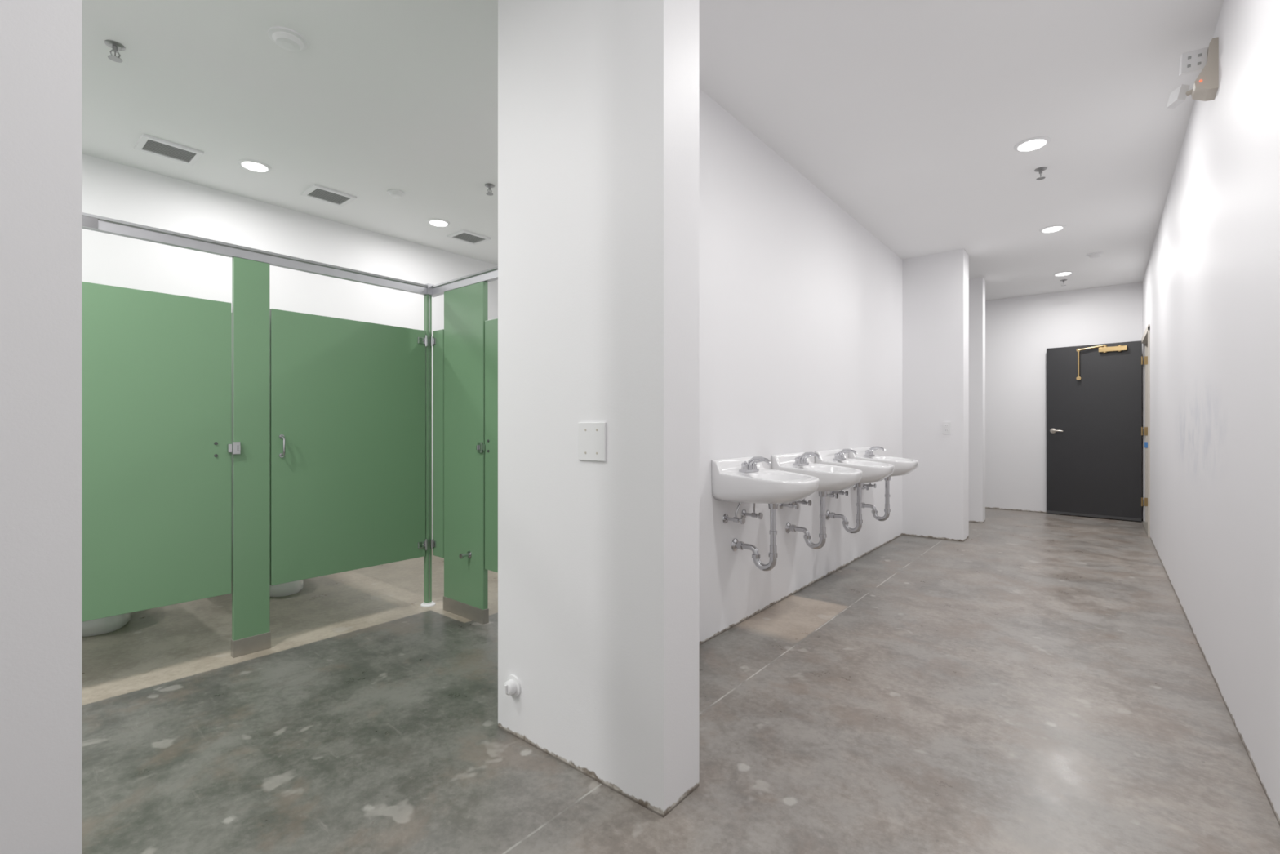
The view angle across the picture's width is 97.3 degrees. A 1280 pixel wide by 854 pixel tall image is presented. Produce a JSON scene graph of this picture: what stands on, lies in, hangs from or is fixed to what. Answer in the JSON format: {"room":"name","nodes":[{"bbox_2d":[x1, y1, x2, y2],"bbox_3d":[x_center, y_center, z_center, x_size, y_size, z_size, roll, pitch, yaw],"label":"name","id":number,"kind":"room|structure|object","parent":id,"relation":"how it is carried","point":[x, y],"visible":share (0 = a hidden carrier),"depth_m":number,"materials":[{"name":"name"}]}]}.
{"room":"public restroom","nodes":[
{"label":"public restroom","id":0,"kind":"room"},
{"bbox_2d":[0,0,81,853],"bbox_3d":[-2.282,-0.318,-0.090,0.150,2.936,3.372,0,0,39],"label":"wall","id":1,"kind":"structure","parent":0,"point":[41,40],"depth_m":1.12,"materials":[{"name":"white paint"}]},
{"bbox_2d":[81,153,497,538],"bbox_3d":[-3.682,-0.318,3.752,0.150,2.936,7.550,0,0,39],"label":"wall","id":2,"kind":"structure","parent":0,"point":[109,189],"depth_m":4.38,"materials":[{"name":"white paint"}]},
{"bbox_2d":[497,0,699,817],"bbox_3d":[-0.177,-0.318,1.982,0.793,2.936,0.190,0,0,39],"label":"wall","id":3,"kind":"structure","parent":0,"point":[598,100],"depth_m":1.81,"materials":[{"name":"white paint"}]},
{"bbox_2d":[503,674,520,697],"bbox_3d":[-0.482,0.963,2.081,0.079,0.079,0.042,0,0,39],"label":"cap","id":4,"kind":"object","parent":3,"relation":"attached to","point":[512,686],"depth_m":2.07,"materials":[{"name":"white plastic"}]},
{"bbox_2d":[577,422,605,461],"bbox_3d":[-0.157,0.048,1.837,0.121,0.125,0.008,0,0,39],"label":"blank wall plate","id":5,"kind":"object","parent":3,"relation":"attached to","point":[591,435],"visible":1,"depth_m":1.83,"materials":[{"name":"white plastic"}]},
{"bbox_2d":[81,0,1223,301],"bbox_3d":[0.793,-1.836,3.420,7.500,0.100,12.700,0,0,39],"label":"ceiling","id":6,"kind":"structure","parent":0,"point":[910,116],"depth_m":3.11,"materials":[{"name":"paint"}]},
{"bbox_2d":[104,40,125,62],"bbox_3d":[-2.453,-1.753,2.633,0.072,0.066,0.072,0,0,39],"label":"sprinkler","id":7,"kind":"object","parent":6,"relation":"attached to","point":[116,46],"visible":1,"depth_m":2.63,"materials":[{"name":"metal"}]},
{"bbox_2d":[133,133,204,165],"bbox_3d":[-3.029,-1.779,3.626,0.260,0.014,0.300,0,0,39],"label":"ceiling air vent","id":8,"kind":"object","parent":6,"relation":"attached to","point":[146,143],"depth_m":3.61,"materials":[{"name":"white metal"}]},
{"bbox_2d":[237,159,271,172],"bbox_3d":[-2.629,-1.780,3.846,0.190,0.012,0.190,0,0,39],"label":"recessed light","id":9,"kind":"object","parent":6,"relation":"in","point":[251,164],"visible":1,"depth_m":3.83,"materials":[{"name":"white plastic"}]},
{"bbox_2d":[267,26,307,51],"bbox_3d":[-1.617,-1.769,2.588,0.156,0.034,0.156,0,0,39],"label":"smoke detector","id":10,"kind":"object","parent":6,"relation":"attached to","point":[288,39],"visible":1,"depth_m":2.56,"materials":[{"name":"white plastic"}]},
{"bbox_2d":[301,183,356,206],"bbox_3d":[-2.395,-1.779,4.338,0.260,0.014,0.300,0,0,39],"label":"ceiling air vent","id":11,"kind":"object","parent":6,"relation":"attached to","point":[317,192],"depth_m":4.33,"materials":[{"name":"white metal"}]},
{"bbox_2d":[386,189,404,198],"bbox_3d":[-1.861,-1.769,4.294,0.124,0.034,0.124,0,0,39],"label":"smoke detector","id":12,"kind":"object","parent":6,"relation":"attached to","point":[395,193],"visible":1,"depth_m":4.26,"materials":[{"name":"white plastic"}]},
{"bbox_2d":[426,217,450,226],"bbox_3d":[-1.756,-1.780,4.915,0.190,0.012,0.190,0,0,39],"label":"recessed light","id":13,"kind":"object","parent":6,"relation":"in","point":[433,221],"visible":1,"depth_m":4.89,"materials":[{"name":"white plastic"}]},
{"bbox_2d":[447,229,490,244],"bbox_3d":[-1.605,-1.779,5.290,0.260,0.014,0.300,0,0,39],"label":"ceiling air vent","id":14,"kind":"object","parent":6,"relation":"attached to","point":[463,235],"depth_m":5.28,"materials":[{"name":"white metal"}]},
{"bbox_2d":[484,182,494,195],"bbox_3d":[-1.110,-1.753,4.162,0.072,0.066,0.072,0,0,39],"label":"sprinkler","id":15,"kind":"object","parent":6,"relation":"attached to","point":[488,185],"visible":1,"depth_m":4.16,"materials":[{"name":"metal"}]},
{"bbox_2d":[1013,136,1050,151],"bbox_3d":[2.472,-1.780,3.554,0.190,0.012,0.190,0,0,39],"label":"recessed light","id":16,"kind":"object","parent":6,"relation":"in","point":[1033,143],"visible":1,"depth_m":3.53,"materials":[{"name":"white plastic"}]},
{"bbox_2d":[1034,166,1047,180],"bbox_3d":[2.775,-1.753,3.900,0.072,0.066,0.072,0,0,39],"label":"sprinkler","id":17,"kind":"object","parent":6,"relation":"attached to","point":[1039,170],"visible":1,"depth_m":3.89,"materials":[{"name":"metal"}]},
{"bbox_2d":[1039,224,1065,232],"bbox_3d":[3.709,-1.780,5.067,0.190,0.012,0.190,0,0,39],"label":"recessed light","id":18,"kind":"object","parent":6,"relation":"in","point":[1057,227],"visible":1,"depth_m":5.05,"materials":[{"name":"white plastic"}]},
{"bbox_2d":[1053,271,1073,275],"bbox_3d":[4.918,-1.780,6.545,0.190,0.012,0.190,0,0,39],"label":"recessed light","id":19,"kind":"object","parent":6,"relation":"in","point":[1064,273],"visible":1,"depth_m":6.53,"materials":[{"name":"white plastic"}]},
{"bbox_2d":[1086,251,1104,257],"bbox_3d":[4.700,-1.769,5.814,0.140,0.034,0.140,0,0,39],"label":"smoke detector","id":20,"kind":"object","parent":6,"relation":"attached to","point":[1095,255],"visible":1,"depth_m":5.78,"materials":[{"name":"white plastic"}]},
{"bbox_2d":[81,507,1279,853],"bbox_3d":[0.793,1.200,3.420,7.500,0.100,12.700,0,0,39],"label":"floor","id":21,"kind":"structure","parent":0,"point":[1033,682],"depth_m":2.18,"materials":[{"name":"concrete"}]},
{"bbox_2d":[81,612,131,636],"bbox_3d":[-3.313,0.762,3.370,0.896,0.775,0.496,0,0,39],"label":"toilet","id":22,"kind":"object","parent":21,"relation":"on","point":[110,624],"visible":0.02,"depth_m":3.12,"materials":[{"name":"ceramic"}]},
{"bbox_2d":[226,257,271,657],"bbox_3d":[-1.986,0.150,2.862,0.061,2.000,0.190,0,0,39],"label":"pilaster","id":23,"kind":"object","parent":21,"relation":"on","point":[250,447],"visible":1,"depth_m":2.86,"materials":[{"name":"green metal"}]},
{"bbox_2d":[81,281,231,622],"bbox_3d":[-2.311,0.105,2.479,0.029,1.446,0.854,0,0,39],"label":"door","id":24,"kind":"structure","parent":23,"relation":"attached to","point":[157,366],"depth_m":2.57,"materials":[{"name":"green plastic"}]},
{"bbox_2d":[81,212,427,294],"bbox_3d":[-2.953,-0.880,1.690,0.044,0.060,4.980,0,0,39],"label":"header rail","id":25,"kind":"object","parent":23,"relation":"on","point":[89,221],"visible":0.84,"depth_m":2.81,"materials":[{"name":"metal"}]},
{"bbox_2d":[270,579,303,596],"bbox_3d":[-2.725,0.762,4.090,0.896,0.775,0.496,0,0,39],"label":"toilet","id":26,"kind":"object","parent":21,"relation":"on","point":[294,587],"visible":0.04,"depth_m":3.83,"materials":[{"name":"ceramic"}]},
{"bbox_2d":[420,294,435,607],"bbox_3d":[-1.367,0.150,3.636,0.089,2.000,0.089,0,0,39],"label":"pilaster","id":27,"kind":"object","parent":21,"relation":"on","point":[428,602],"visible":1,"depth_m":3.62,"materials":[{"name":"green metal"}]},
{"bbox_2d":[270,308,427,585],"bbox_3d":[-1.638,0.105,3.270,0.069,1.446,0.874,0,0,39],"label":"door","id":28,"kind":"structure","parent":27,"relation":"attached to","point":[348,397],"depth_m":3.21,"materials":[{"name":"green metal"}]},
{"bbox_2d":[431,328,444,557],"bbox_3d":[-1.289,0.105,3.599,0.122,1.446,0.044,0,0,39],"label":"filler panel","id":29,"kind":"object","parent":27,"relation":"attached to","point":[437,338],"visible":0.97,"depth_m":3.60,"materials":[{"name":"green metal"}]},
{"bbox_2d":[443,281,488,624],"bbox_3d":[-1.078,0.150,3.401,0.435,2.000,0.098,0,0,39],"label":"pilaster","id":30,"kind":"object","parent":21,"relation":"on","point":[465,308],"visible":0.99,"depth_m":3.40,"materials":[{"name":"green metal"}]},
{"bbox_2d":[422,266,497,297],"bbox_3d":[-0.758,-0.884,3.162,1.600,0.068,0.074,0,0,39],"label":"header rail","id":31,"kind":"object","parent":30,"relation":"on","point":[491,274],"visible":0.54,"depth_m":3.41,"materials":[{"name":"metal"}]},
{"bbox_2d":[484,318,497,572],"bbox_3d":[-0.591,0.105,3.038,0.790,1.446,0.029,0,0,39],"label":"door","id":32,"kind":"structure","parent":30,"relation":"attached to","point":[491,326],"depth_m":3.24,"materials":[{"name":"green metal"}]},
{"bbox_2d":[902,248,968,542],"bbox_3d":[2.544,-0.318,6.400,2.038,2.936,0.290,0,0,39],"label":"wall pier","id":33,"kind":"object","parent":21,"relation":"on","point":[935,286],"depth_m":5.81,"materials":[{"name":"white paint"}]},
{"bbox_2d":[942,422,951,433],"bbox_3d":[3.121,0.010,5.734,0.075,0.120,0.010,0,0,39],"label":"light switch","id":34,"kind":"object","parent":33,"relation":"attached to","point":[946,426],"visible":1,"depth_m":5.73,"materials":[{"name":"white plastic"}]},
{"bbox_2d":[968,277,985,523],"bbox_3d":[3.381,-0.318,7.446,2.010,2.936,0.190,0,0,39],"label":"wall pier","id":35,"kind":"object","parent":21,"relation":"on","point":[976,286],"depth_m":6.78,"materials":[{"name":"white paint"}]},
{"bbox_2d":[699,88,902,644],"bbox_3d":[1.188,-0.318,4.155,0.150,2.936,4.903,0,0,39],"label":"wall","id":36,"kind":"structure","parent":0,"point":[801,304],"depth_m":3.75,"materials":[{"name":"white paint"}]},
{"bbox_2d":[711,456,819,570],"bbox_3d":[0.730,0.482,3.104,0.469,0.637,0.510,0,0,39],"label":"basin","id":37,"kind":"object","parent":36,"relation":"attached to","point":[740,479],"depth_m":3.04,"materials":[{"name":"white ceramic"}]},
{"bbox_2d":[771,452,862,549],"bbox_3d":[1.182,0.482,3.658,0.469,0.637,0.510,0,0,39],"label":"basin","id":38,"kind":"object","parent":36,"relation":"attached to","point":[831,477],"depth_m":3.64,"materials":[{"name":"white ceramic"}]},
{"bbox_2d":[814,448,893,533],"bbox_3d":[1.635,0.482,4.211,0.469,0.637,0.510,0,0,39],"label":"basin","id":39,"kind":"object","parent":36,"relation":"attached to","point":[873,471],"depth_m":4.19,"materials":[{"name":"white ceramic"}]},
{"bbox_2d":[848,446,918,520],"bbox_3d":[2.087,0.482,4.765,0.469,0.637,0.510,0,0,39],"label":"basin","id":40,"kind":"object","parent":36,"relation":"attached to","point":[902,466],"depth_m":4.75,"materials":[{"name":"white ceramic"}]},
{"bbox_2d":[985,281,1142,512],"bbox_3d":[5.572,-0.318,7.528,5.300,2.936,0.150,0,0,39],"label":"wall","id":41,"kind":"structure","parent":0,"point":[1020,331],"depth_m":7.67,"materials":[{"name":"white paint"}]},
{"bbox_2d":[1142,0,1279,826],"bbox_3d":[2.292,-0.318,2.053,0.150,2.936,12.480,0,0,39],"label":"wall","id":42,"kind":"structure","parent":0,"point":[1215,255],"depth_m":2.28,"materials":[{"name":"white paint"}]},
{"bbox_2d":[1046,340,1142,521],"bbox_3d":[5.711,0.049,7.113,0.111,2.178,0.960,0,0,-44],"label":"door","id":43,"kind":"structure","parent":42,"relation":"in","point":[1095,428],"depth_m":7.09,"materials":[{"name":"black paint"}]},
{"bbox_2d":[1141,324,1150,537],"bbox_3d":[5.757,0.040,6.292,0.180,2.220,1.230,0,0,39],"label":"door frame","id":44,"kind":"structure","parent":42,"relation":"attached to","point":[1145,339],"depth_m":6.25,"materials":[{"name":"paint"}]},
{"bbox_2d":[1166,36,1218,108],"bbox_3d":[2.531,-1.597,2.586,0.159,0.225,0.196,0,0,39],"label":"wall light","id":45,"kind":"object","parent":42,"relation":"attached to","point":[1206,86],"visible":1,"depth_m":2.52,"materials":[{"name":"beige plastic"}]}
]}

